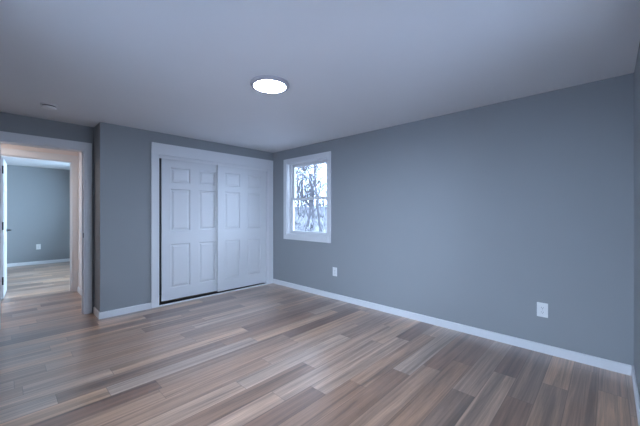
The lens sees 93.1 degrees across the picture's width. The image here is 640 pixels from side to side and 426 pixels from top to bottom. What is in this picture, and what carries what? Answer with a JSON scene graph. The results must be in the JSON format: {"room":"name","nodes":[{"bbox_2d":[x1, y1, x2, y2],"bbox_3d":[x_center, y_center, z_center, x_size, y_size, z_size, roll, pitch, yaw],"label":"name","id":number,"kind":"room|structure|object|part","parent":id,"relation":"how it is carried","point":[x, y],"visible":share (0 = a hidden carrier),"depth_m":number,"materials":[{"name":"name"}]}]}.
{"room":"empty bedroom","nodes":[
{"label":"empty bedroom","id":0,"kind":"room"},
{"bbox_2d":[7,165,69,263],"bbox_3d":[-7.090,0.069,7.447,0.160,2.390,4.200,0,0,44],"label":"wall","id":1,"kind":"structure","parent":0,"point":[38,199],"depth_m":7.47,"materials":[{"name":"grey paint"}]},
{"bbox_2d":[7,258,69,266],"bbox_3d":[-7.027,1.225,7.387,0.014,0.078,4.200,0,0,44],"label":"baseboard","id":2,"kind":"structure","parent":1,"relation":"attached to","point":[57,260],"depth_m":7.45,"materials":[{"name":"white paint"}]},
{"bbox_2d":[1,143,77,155],"bbox_3d":[-4.201,0.069,4.694,0.120,2.390,4.200,0,0,44],"label":"wall","id":3,"kind":"structure","parent":0,"point":[9,146],"depth_m":4.56,"materials":[{"name":"white paint"}]},
{"bbox_2d":[2,158,11,298],"bbox_3d":[-4.859,0.228,4.678,0.099,2.048,0.763,0,0,-41],"label":"door","id":4,"kind":"structure","parent":3,"relation":"in","point":[5,230],"depth_m":4.58,"materials":[{"name":"white paint"}]},
{"bbox_3d":[-4.766,-0.043,4.553,0.035,0.595,0.201,0,0,-43],"label":"panel","id":5,"kind":"part","parent":4,"relation":"part of","materials":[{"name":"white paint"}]},
{"bbox_3d":[-4.766,0.749,4.553,0.035,0.620,0.201,0,0,-43],"label":"panel","id":6,"kind":"part","parent":4,"relation":"part of","materials":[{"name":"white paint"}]},
{"bbox_2d":[1,148,77,301],"bbox_3d":[-4.290,0.172,4.591,0.145,2.184,0.968,0,0,44],"label":"door frame","id":7,"kind":"structure","parent":3,"relation":"attached to","point":[5,152],"depth_m":4.85,"materials":[{"name":"white paint"}]},
{"bbox_3d":[-4.245,-0.873,4.548,0.020,0.094,0.968,0,0,44],"label":"head casing","id":8,"kind":"part","parent":7,"relation":"part of","materials":[{"name":"white paint"}]},
{"bbox_3d":[-3.934,0.217,4.874,0.018,2.094,0.067,0,0,44],"label":"casing","id":9,"kind":"part","parent":7,"relation":"part of","materials":[{"name":"white paint"}]},
{"bbox_2d":[0,112,93,312],"bbox_3d":[-3.736,0.088,3.042,0.140,2.352,2.450,0,0,44],"label":"wall","id":10,"kind":"structure","parent":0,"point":[13,123],"depth_m":3.57,"materials":[{"name":"grey paint"}]},
{"bbox_2d":[78,152,81,288],"bbox_3d":[-3.337,0.088,4.437,1.487,2.352,0.120,0,0,44],"label":"wall","id":11,"kind":"structure","parent":0,"point":[79,153],"depth_m":4.76,"materials":[{"name":"white paint"}]},
{"bbox_2d":[77,287,81,295],"bbox_3d":[-3.426,1.225,4.430,1.327,0.078,0.014,0,0,44],"label":"baseboard","id":12,"kind":"structure","parent":11,"relation":"attached to","point":[79,290],"depth_m":4.74,"materials":[{"name":"white paint"}]},
{"bbox_2d":[94,124,97,309],"bbox_3d":[-2.777,0.088,3.775,0.238,2.352,0.020,0,0,44],"label":"wall","id":13,"kind":"structure","parent":0,"point":[96,126],"depth_m":3.75,"materials":[{"name":"grey paint"}]},
{"bbox_2d":[0,131,91,328],"bbox_3d":[-3.241,0.193,3.561,0.180,2.142,0.883,0,0,44],"label":"door frame","id":14,"kind":"structure","parent":13,"relation":"attached to","point":[85,148],"depth_m":3.78,"materials":[{"name":"white paint"}]},
{"bbox_3d":[-3.183,-0.835,3.506,0.020,0.086,0.883,0,0,44],"label":"head casing","id":15,"kind":"part","parent":14,"relation":"part of","materials":[{"name":"white paint"}]},
{"bbox_3d":[-2.901,0.234,3.803,0.018,2.060,0.063,0,0,44],"label":"casing","id":16,"kind":"part","parent":14,"relation":"part of","materials":[{"name":"white paint"}]},
{"bbox_2d":[93,307,98,318],"bbox_3d":[-2.745,1.225,3.721,0.318,0.078,0.014,0,0,44],"label":"baseboard","id":17,"kind":"structure","parent":13,"relation":"attached to","point":[95,311],"depth_m":3.72,"materials":[{"name":"white paint"}]},
{"bbox_2d":[159,158,160,294],"bbox_3d":[-2.197,0.088,5.029,0.120,2.352,2.511,0,0,44],"label":"wall","id":18,"kind":"structure","parent":0,"point":[159,158],"depth_m":4.66,"materials":[{"name":"grey paint"}]},
{"bbox_2d":[98,122,272,311],"bbox_3d":[-1.773,0.088,4.582,0.100,2.352,2.574,0,0,44],"label":"wall","id":19,"kind":"structure","parent":0,"point":[124,153],"depth_m":3.81,"materials":[{"name":"grey paint"}]},
{"bbox_2d":[99,303,150,318],"bbox_3d":[-2.433,1.225,3.807,0.014,0.078,0.569,0,0,44],"label":"baseboard","id":20,"kind":"structure","parent":19,"relation":"attached to","point":[126,310],"depth_m":3.79,"materials":[{"name":"white paint"}]},
{"bbox_2d":[161,158,216,301],"bbox_3d":[-1.877,0.232,4.521,0.034,1.980,0.920,0,0,44],"label":"door","id":21,"kind":"structure","parent":19,"relation":"in","point":[188,189],"depth_m":4.44,"materials":[{"name":"white paint"}]},
{"bbox_3d":[-2.010,-0.533,4.367,0.012,0.215,0.277,0,0,44],"label":"panel","id":22,"kind":"part","parent":21,"relation":"part of","materials":[{"name":"white paint"}]},
{"bbox_3d":[-2.010,-0.043,4.367,0.012,0.595,0.277,0,0,44],"label":"panel","id":23,"kind":"part","parent":21,"relation":"part of","materials":[{"name":"white paint"}]},
{"bbox_3d":[-2.010,0.749,4.367,0.012,0.620,0.277,0,0,44],"label":"panel","id":24,"kind":"part","parent":21,"relation":"part of","materials":[{"name":"white paint"}]},
{"bbox_3d":[-1.729,-0.533,4.661,0.012,0.215,0.277,0,0,44],"label":"panel","id":25,"kind":"part","parent":21,"relation":"part of","materials":[{"name":"white paint"}]},
{"bbox_3d":[-1.729,-0.043,4.661,0.012,0.595,0.277,0,0,44],"label":"panel","id":26,"kind":"part","parent":21,"relation":"part of","materials":[{"name":"white paint"}]},
{"bbox_3d":[-1.729,0.749,4.661,0.012,0.620,0.277,0,0,44],"label":"panel","id":27,"kind":"part","parent":21,"relation":"part of","materials":[{"name":"white paint"}]},
{"bbox_2d":[151,142,272,307],"bbox_3d":[-1.585,0.162,4.780,0.140,2.205,2.009,0,0,44],"label":"closet frame","id":28,"kind":"object","parent":19,"relation":"attached to","point":[158,150],"visible":0.98,"depth_m":4.44,"materials":[{"name":"white paint"}]},
{"bbox_3d":[-2.201,0.239,4.048,0.018,2.050,0.097,0,0,44],"label":"casing","id":29,"kind":"part","parent":28,"relation":"part of","materials":[{"name":"white paint"}]},
{"bbox_3d":[-1.541,-0.863,4.739,0.020,0.157,2.009,0,0,44],"label":"head casing","id":30,"kind":"part","parent":28,"relation":"part of","materials":[{"name":"white paint"}]},
{"bbox_3d":[-0.886,0.239,5.428,0.018,2.050,0.108,0,0,44],"label":"casing","id":31,"kind":"part","parent":28,"relation":"part of","materials":[{"name":"white paint"}]},
{"bbox_2d":[217,165,265,291],"bbox_3d":[-1.289,0.236,5.080,0.034,1.988,0.926,0,0,44],"label":"door","id":32,"kind":"structure","parent":19,"relation":"in","point":[241,192],"depth_m":5.04,"materials":[{"name":"white paint"}]},
{"bbox_3d":[-1.424,-0.533,4.924,0.012,0.215,0.278,0,0,44],"label":"panel","id":33,"kind":"part","parent":32,"relation":"part of","materials":[{"name":"white paint"}]},
{"bbox_3d":[-1.424,-0.043,4.924,0.012,0.595,0.278,0,0,44],"label":"panel","id":34,"kind":"part","parent":32,"relation":"part of","materials":[{"name":"white paint"}]},
{"bbox_3d":[-1.424,0.749,4.924,0.012,0.620,0.278,0,0,44],"label":"panel","id":35,"kind":"part","parent":32,"relation":"part of","materials":[{"name":"white paint"}]},
{"bbox_3d":[-1.140,-0.533,5.222,0.012,0.215,0.278,0,0,44],"label":"panel","id":36,"kind":"part","parent":32,"relation":"part of","materials":[{"name":"white paint"}]},
{"bbox_3d":[-1.140,-0.043,5.222,0.012,0.595,0.278,0,0,44],"label":"panel","id":37,"kind":"part","parent":32,"relation":"part of","materials":[{"name":"white paint"}]},
{"bbox_3d":[-1.140,0.749,5.222,0.012,0.620,0.278,0,0,44],"label":"panel","id":38,"kind":"part","parent":32,"relation":"part of","materials":[{"name":"white paint"}]},
{"bbox_2d":[0,261,637,425],"bbox_3d":[-3.023,1.324,4.111,10.652,0.120,5.301,0,0,44],"label":"floor","id":39,"kind":"structure","parent":0,"point":[272,354],"depth_m":2.50,"materials":[{"name":"wood"}]},
{"bbox_2d":[0,0,639,169],"bbox_3d":[-3.023,-1.148,4.111,10.652,0.120,5.301,0,0,44],"label":"ceiling","id":40,"kind":"structure","parent":0,"point":[184,68],"depth_m":2.15,"materials":[{"name":"paint"}]},
{"bbox_2d":[40,103,57,109],"bbox_3d":[-2.730,-1.068,3.052,0.136,0.040,0.136,0,0,44],"label":"smoke detector","id":41,"kind":"object","parent":40,"relation":"attached to","point":[48,106],"visible":1,"depth_m":3.02,"materials":[{"name":"white plastic"}]},
{"bbox_2d":[250,75,288,93],"bbox_3d":[-0.422,-1.075,2.554,0.324,0.026,0.324,0,0,44],"label":"recessed light","id":42,"kind":"object","parent":40,"relation":"in","point":[268,84],"visible":1,"depth_m":2.51,"materials":[{"name":"white plastic"}]},
{"bbox_2d":[254,80,285,92],"bbox_3d":[-0.422,-1.073,2.554,0.268,0.021,0.268,0,0,44],"label":"diffuser","id":43,"kind":"object","parent":42,"relation":"attached to","point":[263,86],"depth_m":2.55,"materials":[{"name":"white plastic"}]},
{"bbox_2d":[273,73,633,365],"bbox_3d":[0.644,0.088,4.167,5.422,2.352,0.160,0,0,44],"label":"wall","id":44,"kind":"structure","parent":0,"point":[478,217],"depth_m":2.99,"materials":[{"name":"grey paint"}]},
{"bbox_2d":[283,151,330,242],"bbox_3d":[-0.179,-0.236,4.939,1.087,1.368,0.178,0,0,44],"label":"window","id":45,"kind":"structure","parent":44,"relation":"in","point":[289,165],"depth_m":5.05,"materials":[{"name":"white paint"}]},
{"bbox_3d":[-0.162,0.051,4.956,0.911,0.611,0.030,0,0,44],"label":"sash","id":46,"kind":"part","parent":45,"relation":"part of","materials":[{"name":"white paint"}]},
{"bbox_3d":[-0.139,-0.526,4.980,0.911,0.613,0.030,0,0,44],"label":"sash","id":47,"kind":"part","parent":45,"relation":"part of","materials":[{"name":"white paint"}]},
{"bbox_2d":[333,267,336,275],"bbox_3d":[0.218,0.864,4.457,0.082,0.128,0.009,0,0,44],"label":"wall outlet","id":48,"kind":"object","parent":44,"relation":"attached to","point":[334,268],"visible":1,"depth_m":4.46,"materials":[{"name":"white plastic"}]},
{"bbox_2d":[273,279,631,375],"bbox_3d":[0.790,1.225,3.908,4.503,0.078,0.014,0,0,44],"label":"baseboard","id":49,"kind":"structure","parent":44,"relation":"attached to","point":[602,363],"depth_m":3.05,"materials":[{"name":"white paint"}]},
{"bbox_2d":[537,302,547,317],"bbox_3d":[2.014,0.878,2.744,0.082,0.128,0.009,0,0,44],"label":"wall outlet","id":50,"kind":"object","parent":44,"relation":"attached to","point":[542,308],"visible":1,"depth_m":2.74,"materials":[{"name":"white plastic"}]},
{"bbox_2d":[634,42,639,398],"bbox_3d":[1.230,0.088,0.969,0.160,2.352,3.661,0,0,44],"label":"wall","id":51,"kind":"structure","parent":0,"point":[637,66],"depth_m":2.07,"materials":[{"name":"grey paint"}]},
{"bbox_2d":[632,366,639,425],"bbox_3d":[1.167,1.225,1.029,0.014,0.078,3.661,0,0,44],"label":"baseboard","id":52,"kind":"structure","parent":51,"relation":"attached to","point":[635,388],"depth_m":2.00,"materials":[{"name":"white paint"}]},
{"label":"outside","id":53,"kind":"structure","parent":0,"visible":0},
{"bbox_3d":[-0.375,0.251,15.552,74.000,3.354,74.000,0,0,44],"label":"terrain","id":54,"kind":"structure","parent":53,"visible":0},
{"bbox_2d":[295,167,308,218],"bbox_3d":[-2.080,-2.525,23.643,3.409,7.074,3.338,0,0,44],"label":"bare tree","id":55,"kind":"object","parent":54,"relation":"on","point":[303,172],"visible":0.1,"depth_m":23.62,"materials":[{"name":"grey plant"}]},
{"bbox_2d":[294,202,326,232],"bbox_3d":[0.237,0.176,22.015,7.573,3.280,28.871,0,0,-5],"label":"undergrowth","id":56,"kind":"object","parent":54,"relation":"on","point":[301,222],"visible":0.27,"depth_m":20.16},
{"bbox_2d":[294,165,326,215],"bbox_3d":[-1.075,-3.914,35.513,11.782,9.778,19.408,0,0,-1],"label":"treeline","id":57,"kind":"object","parent":54,"relation":"on","point":[323,204],"visible":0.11,"depth_m":29.75,"materials":[{"name":"white"}]},
{"bbox_2d":[295,163,326,230],"bbox_3d":[-0.859,-1.341,16.941,3.050,5.509,2.960,0,0,7],"label":"bare tree","id":58,"kind":"object","parent":54,"relation":"on","point":[309,214],"visible":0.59,"depth_m":16.98,"materials":[{"name":"grey plant"}]},
{"bbox_2d":[295,164,326,225],"bbox_3d":[-0.606,-2.482,21.389,3.458,7.306,3.456,0,0,41],"label":"bare tree","id":59,"kind":"object","parent":54,"relation":"on","point":[299,172],"visible":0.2,"depth_m":21.10,"materials":[{"name":"grey plant"}]},
{"bbox_2d":[306,163,326,231],"bbox_3d":[-0.333,-2.529,13.295,4.717,8.303,4.467,0,0,39],"label":"bare tree","id":60,"kind":"object","parent":54,"relation":"on","point":[315,174],"visible":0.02,"depth_m":12.97,"materials":[{"name":"grey plant"}]}
]}

